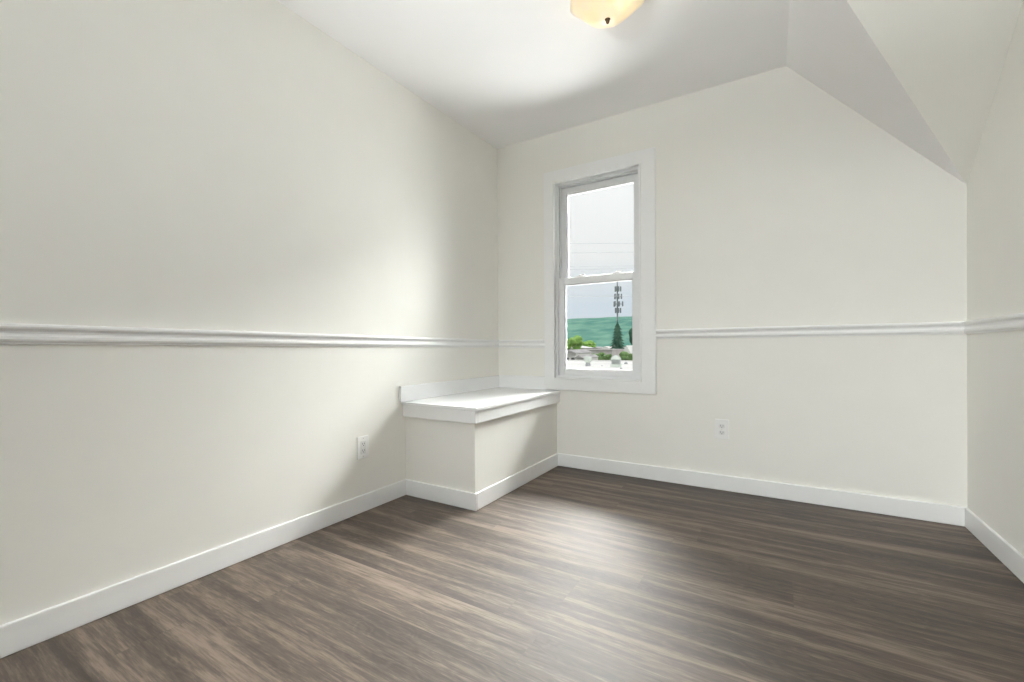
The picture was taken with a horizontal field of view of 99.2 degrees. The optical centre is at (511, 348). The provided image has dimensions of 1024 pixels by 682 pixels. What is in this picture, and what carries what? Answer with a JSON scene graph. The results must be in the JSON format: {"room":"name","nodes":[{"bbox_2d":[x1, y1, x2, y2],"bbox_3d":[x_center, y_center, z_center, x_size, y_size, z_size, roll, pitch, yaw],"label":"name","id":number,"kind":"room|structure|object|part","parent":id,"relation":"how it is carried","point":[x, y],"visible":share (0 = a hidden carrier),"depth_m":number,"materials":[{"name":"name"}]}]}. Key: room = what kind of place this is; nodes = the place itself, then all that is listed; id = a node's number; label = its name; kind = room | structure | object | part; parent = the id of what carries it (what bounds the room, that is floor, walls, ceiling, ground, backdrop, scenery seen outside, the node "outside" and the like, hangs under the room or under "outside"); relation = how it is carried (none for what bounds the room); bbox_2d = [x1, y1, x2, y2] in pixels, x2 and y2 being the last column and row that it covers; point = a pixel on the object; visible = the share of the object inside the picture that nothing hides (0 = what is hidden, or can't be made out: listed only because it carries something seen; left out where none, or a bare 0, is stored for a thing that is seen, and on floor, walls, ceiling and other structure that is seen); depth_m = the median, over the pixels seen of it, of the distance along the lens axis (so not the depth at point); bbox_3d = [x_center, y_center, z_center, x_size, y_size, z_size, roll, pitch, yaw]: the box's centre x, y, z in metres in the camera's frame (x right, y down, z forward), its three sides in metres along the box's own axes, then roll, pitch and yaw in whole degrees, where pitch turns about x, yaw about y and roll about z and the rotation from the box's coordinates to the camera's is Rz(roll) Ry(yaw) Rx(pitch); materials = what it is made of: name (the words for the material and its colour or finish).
{"room":"empty bedroom","nodes":[
{"label":"empty bedroom","id":0,"kind":"room"},
{"bbox_2d":[0,0,498,624],"bbox_3d":[-1.266,-0.527,1.705,0.150,2.800,4.500,0,0,31],"label":"wall","id":1,"kind":"structure","parent":0,"point":[228,165],"depth_m":1.68,"materials":[{"name":"paint"}]},
{"bbox_2d":[0,479,405,658],"bbox_3d":[-1.453,0.831,1.234,0.013,0.092,3.180,0,0,31],"label":"baseboard","id":2,"kind":"structure","parent":1,"relation":"attached to","point":[19,634],"depth_m":1.57,"materials":[{"name":"paint"}]},
{"bbox_2d":[0,323,498,347],"bbox_3d":[-1.190,-0.043,1.663,0.022,0.098,4.200,0,0,31],"label":"trim","id":3,"kind":"structure","parent":1,"relation":"attached to","point":[10,333],"depth_m":1.64,"materials":[{"name":"paint"}]},
{"bbox_2d":[357,435,368,459],"bbox_3d":[-0.794,0.524,2.323,0.009,0.120,0.076,0,0,31],"label":"wall outlet","id":4,"kind":"object","parent":1,"relation":"attached to","point":[362,441],"visible":1,"depth_m":2.32,"materials":[{"name":"white plastic"}]},
{"bbox_2d":[361,440,365,453],"bbox_3d":[-0.792,0.524,2.321,0.003,0.068,0.034,0,0,31],"label":"receptacle","id":5,"kind":"object","parent":4,"relation":"attached to","point":[363,442],"depth_m":2.32,"materials":[{"name":"grey plastic"}]},
{"bbox_2d":[399,375,498,401],"bbox_3d":[-0.376,0.261,3.005,0.016,0.094,1.068,0,0,31],"label":"backsplash","id":6,"kind":"structure","parent":1,"relation":"attached to","point":[436,389],"depth_m":2.88,"materials":[{"name":"paint"}]},
{"bbox_2d":[0,466,1023,681],"bbox_3d":[-0.053,0.944,0.982,2.966,0.150,4.500,0,0,31],"label":"floor","id":7,"kind":"structure","parent":0,"point":[570,574],"depth_m":1.49,"materials":[{"name":"plastic"}]},
{"bbox_2d":[399,375,560,510],"bbox_3d":[-0.151,0.535,2.870,0.540,0.650,1.068,0,0,31],"label":"window bench","id":8,"kind":"object","parent":7,"relation":"on","point":[471,443],"visible":1,"depth_m":2.54,"materials":[{"name":"paint"}]},
{"bbox_3d":[-0.148,0.316,2.876,0.540,0.019,1.051,0,0,31],"label":"lid","id":9,"kind":"part","parent":8,"relation":"part of","materials":[{"name":"paint"}]},
{"bbox_2d":[277,0,789,148],"bbox_3d":[-0.071,-1.594,0.968,2.666,0.153,4.200,0,0,31],"label":"ceiling","id":10,"kind":"structure","parent":0,"point":[509,72],"depth_m":2.30,"materials":[{"name":"paint"}]},
{"bbox_2d":[570,0,643,28],"bbox_3d":[0.409,-1.478,1.866,0.317,0.174,0.317,-1,0,-36],"label":"ceiling lamp","id":11,"kind":"object","parent":10,"relation":"attached to","point":[600,14],"visible":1,"depth_m":1.85,"materials":[{"name":"white glass"}]},
{"bbox_2d":[497,66,966,506],"bbox_3d":[1.067,-0.549,2.832,2.666,2.800,0.150,0,0,31],"label":"wall","id":12,"kind":"structure","parent":0,"point":[778,203],"depth_m":2.47,"materials":[{"name":"paint"}]},
{"bbox_2d":[498,340,544,347],"bbox_3d":[0.066,-0.040,3.345,0.419,0.063,0.022,0,0,31],"label":"trim","id":13,"kind":"structure","parent":12,"relation":"attached to","point":[502,343],"depth_m":3.33,"materials":[{"name":"paint"}]},
{"bbox_2d":[499,375,544,389],"bbox_3d":[0.076,0.254,3.345,0.403,0.096,0.016,0,0,31],"label":"backsplash","id":14,"kind":"structure","parent":12,"relation":"attached to","point":[505,381],"depth_m":3.33,"materials":[{"name":"paint"}]},
{"bbox_2d":[544,147,656,393],"bbox_3d":[0.617,-0.503,3.078,0.803,1.596,0.148,0,0,31],"label":"window","id":15,"kind":"structure","parent":12,"relation":"in","point":[638,167],"depth_m":3.02,"materials":[{"name":"paint"}]},
{"bbox_3d":[0.617,-0.501,3.098,0.641,1.440,0.113,0,0,31],"label":"frame","id":16,"kind":"part","parent":15,"relation":"part of","materials":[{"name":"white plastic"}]},
{"bbox_3d":[0.610,-0.167,3.085,0.584,0.708,0.030,0,0,31],"label":"sash","id":17,"kind":"part","parent":15,"relation":"part of","materials":[{"name":"white plastic"}]},
{"bbox_3d":[0.625,-0.838,3.114,0.584,0.705,0.030,0,0,31],"label":"sash","id":18,"kind":"part","parent":15,"relation":"part of","materials":[{"name":"white plastic"}]},
{"bbox_2d":[715,419,728,439],"bbox_3d":[1.266,0.484,2.628,0.076,0.120,0.008,0,0,31],"label":"wall outlet","id":19,"kind":"object","parent":12,"relation":"attached to","point":[721,425],"visible":1,"depth_m":2.62,"materials":[{"name":"white plastic"}]},
{"bbox_2d":[558,453,966,525],"bbox_3d":[1.251,0.805,2.637,2.157,0.092,0.013,0,0,31],"label":"baseboard","id":20,"kind":"structure","parent":12,"relation":"attached to","point":[913,509],"depth_m":2.46,"materials":[{"name":"paint"}]},
{"bbox_2d":[656,321,965,338],"bbox_3d":[1.548,-0.098,2.443,1.443,0.062,0.022,0,0,31],"label":"trim","id":21,"kind":"structure","parent":12,"relation":"attached to","point":[925,328],"depth_m":2.36,"materials":[{"name":"paint"}]},
{"bbox_2d":[786,0,966,184],"bbox_3d":[1.595,-1.231,1.838,0.727,0.911,0.988,0,0,31],"label":"ceiling","id":22,"kind":"structure","parent":0,"point":[828,46],"depth_m":2.04,"materials":[{"name":"paint"}]},
{"bbox_2d":[846,0,1022,183],"bbox_3d":[1.701,-1.224,1.595,1.220,0.900,0.522,-1,0,-23],"label":"ceiling","id":23,"kind":"structure","parent":0,"point":[948,56],"depth_m":1.76,"materials":[{"name":"paint"}]},
{"bbox_2d":[967,0,1023,555],"bbox_3d":[1.140,-0.535,0.242,0.150,2.800,4.500,0,0,31],"label":"wall","id":24,"kind":"structure","parent":0,"point":[995,185],"depth_m":1.79,"materials":[{"name":"paint"}]},
{"bbox_2d":[962,313,1023,333],"bbox_3d":[1.069,-0.101,0.289,0.022,0.095,4.200,0,0,31],"label":"trim","id":25,"kind":"structure","parent":24,"relation":"attached to","point":[1013,322],"depth_m":1.77,"materials":[{"name":"paint"}]},
{"bbox_2d":[965,508,1023,582],"bbox_3d":[1.076,0.819,0.286,0.013,0.092,4.187,0,0,31],"label":"baseboard","id":26,"kind":"structure","parent":24,"relation":"attached to","point":[1006,553],"depth_m":1.78,"materials":[{"name":"paint"}]},
{"label":"outside","id":27,"kind":"structure","parent":0,"visible":0},
{"bbox_3d":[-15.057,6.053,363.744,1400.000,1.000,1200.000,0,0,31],"label":"ground","id":28,"kind":"structure","parent":27,"visible":0},
{"bbox_2d":[567,335,582,349],"bbox_3d":[14.943,1.748,101.676,3.782,9.972,3.881,0,0,31],"label":"leafy tree","id":29,"kind":"object","parent":28,"relation":"on","point":[576,342],"visible":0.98,"depth_m":100.45,"materials":[{"name":"green plant"}]},
{"bbox_2d":[567,349,590,359],"bbox_3d":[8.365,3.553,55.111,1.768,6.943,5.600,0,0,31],"label":"house","id":30,"kind":"structure","parent":28,"relation":"on","point":[571,354],"depth_m":53.06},
{"bbox_2d":[567,346,593,350],"bbox_3d":[17.982,2.869,120.067,7.450,7.494,8.600,0,0,31],"label":"house","id":31,"kind":"structure","parent":28,"relation":"on","point":[582,347],"depth_m":118.06,"materials":[{"name":"white"}]},
{"bbox_2d":[575,354,598,359],"bbox_3d":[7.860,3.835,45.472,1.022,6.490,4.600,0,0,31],"label":"house","id":32,"kind":"structure","parent":28,"relation":"on","point":[579,357],"depth_m":44.93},
{"bbox_2d":[582,340,595,347],"bbox_3d":[23.073,1.967,129.888,3.978,9.124,5.201,0,0,31],"label":"leafy tree","id":33,"kind":"object","parent":28,"relation":"on","point":[589,343],"visible":0.56,"depth_m":128.73,"materials":[{"name":"green plant"}]},
{"bbox_2d":[573,349,623,357],"bbox_3d":[15.877,3.441,78.018,7.041,6.822,8.250,0,0,31],"label":"house","id":34,"kind":"structure","parent":28,"relation":"on","point":[612,352],"depth_m":74.08,"materials":[{"name":"grey"}]},
{"bbox_2d":[567,316,631,346],"bbox_3d":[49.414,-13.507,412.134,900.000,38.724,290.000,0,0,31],"label":"wooded hill","id":35,"kind":"structure","parent":28,"relation":"on","point":[600,331],"depth_m":314.56,"materials":[{"name":"green plant"}]},
{"bbox_2d":[567,360,632,369],"bbox_3d":[0.654,4.038,17.201,21.200,6.480,23.200,0,0,31],"label":"building","id":36,"kind":"structure","parent":28,"relation":"on","point":[595,364],"depth_m":22.93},
{"bbox_2d":[584,356,591,365],"bbox_3d":[3.724,0.600,21.359,0.410,0.470,0.410,0,0,31],"label":"ventilator","id":37,"kind":"object","parent":36,"relation":"on","point":[587,359],"visible":0.94,"depth_m":21.23,"materials":[{"name":"grey metal"}]},
{"bbox_2d":[610,355,621,366],"bbox_3d":[4.807,0.564,20.150,0.420,0.540,0.420,0,0,31],"label":"ventilator","id":38,"kind":"object","parent":36,"relation":"on","point":[615,360],"visible":0.98,"depth_m":20.02,"materials":[{"name":"grey paint"}]},
{"bbox_2d":[596,352,604,359],"bbox_3d":[9.985,3.707,48.876,1.092,6.681,1.048,0,0,31],"label":"leafy tree","id":39,"kind":"object","parent":28,"relation":"on","point":[601,354],"visible":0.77,"depth_m":48.50,"materials":[{"name":"green plant"}]},
{"bbox_2d":[603,354,611,359],"bbox_3d":[10.151,3.778,46.337,0.876,6.562,0.815,0,0,-2],"label":"leafy tree","id":40,"kind":"object","parent":28,"relation":"on","point":[608,356],"visible":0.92,"depth_m":46.05,"materials":[{"name":"green plant"}]},
{"bbox_2d":[610,320,625,348],"bbox_3d":[20.539,0.552,84.468,3.902,12.469,3.949,0,0,31],"label":"conifer tree","id":41,"kind":"object","parent":28,"relation":"on","point":[617,342],"visible":0.69,"depth_m":84.11,"materials":[{"name":"green plant"}]},
{"bbox_2d":[613,282,622,319],"bbox_3d":[27.827,-5.618,114.873,2.660,24.387,2.410,0,0,31],"label":"tower","id":42,"kind":"structure","parent":28,"relation":"on","point":[618,296],"depth_m":114.82,"materials":[{"name":"silver metal"}]},
{"bbox_2d":[619,351,628,359],"bbox_3d":[11.199,3.647,43.464,1.061,6.841,0.899,-1,0,-33],"label":"leafy tree","id":43,"kind":"object","parent":28,"relation":"on","point":[624,355],"visible":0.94,"depth_m":43.07,"materials":[{"name":"green plant"}]},
{"bbox_2d":[624,345,631,353],"bbox_3d":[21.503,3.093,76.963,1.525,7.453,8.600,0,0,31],"label":"house","id":44,"kind":"structure","parent":28,"relation":"on","point":[628,348],"depth_m":73.36,"materials":[{"name":"white"}]},
{"bbox_2d":[629,328,631,344],"bbox_3d":[24.401,1.234,88.058,1.499,11.014,1.488,0,0,31],"label":"leafy tree","id":45,"kind":"object","parent":28,"relation":"on","point":[630,330],"visible":0.2,"depth_m":87.67,"materials":[{"name":"green plant"}]},
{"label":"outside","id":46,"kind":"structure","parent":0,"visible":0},
{"bbox_2d":[570,243,628,243],"bbox_3d":[3.521,-4.380,17.602,30.065,3.624,0.022,0,0,31],"label":"overhead wire","id":47,"kind":"object","parent":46,"point":[570,243],"visible":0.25,"depth_m":17.59,"materials":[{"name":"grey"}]},
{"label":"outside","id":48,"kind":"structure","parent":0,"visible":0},
{"bbox_2d":[593,252,633,252],"bbox_3d":[3.595,-4.090,17.969,30.695,3.364,0.022,0,0,31],"label":"overhead wire","id":49,"kind":"object","parent":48,"point":[593,252],"visible":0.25,"depth_m":17.65,"materials":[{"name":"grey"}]},
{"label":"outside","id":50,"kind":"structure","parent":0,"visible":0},
{"bbox_2d":[567,296,605,296],"bbox_3d":[3.817,-2.426,19.079,32.600,1.880,0.022,0,0,31],"label":"overhead wire","id":51,"kind":"object","parent":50,"point":[567,296],"visible":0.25,"depth_m":19.38,"materials":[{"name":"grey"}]}
]}

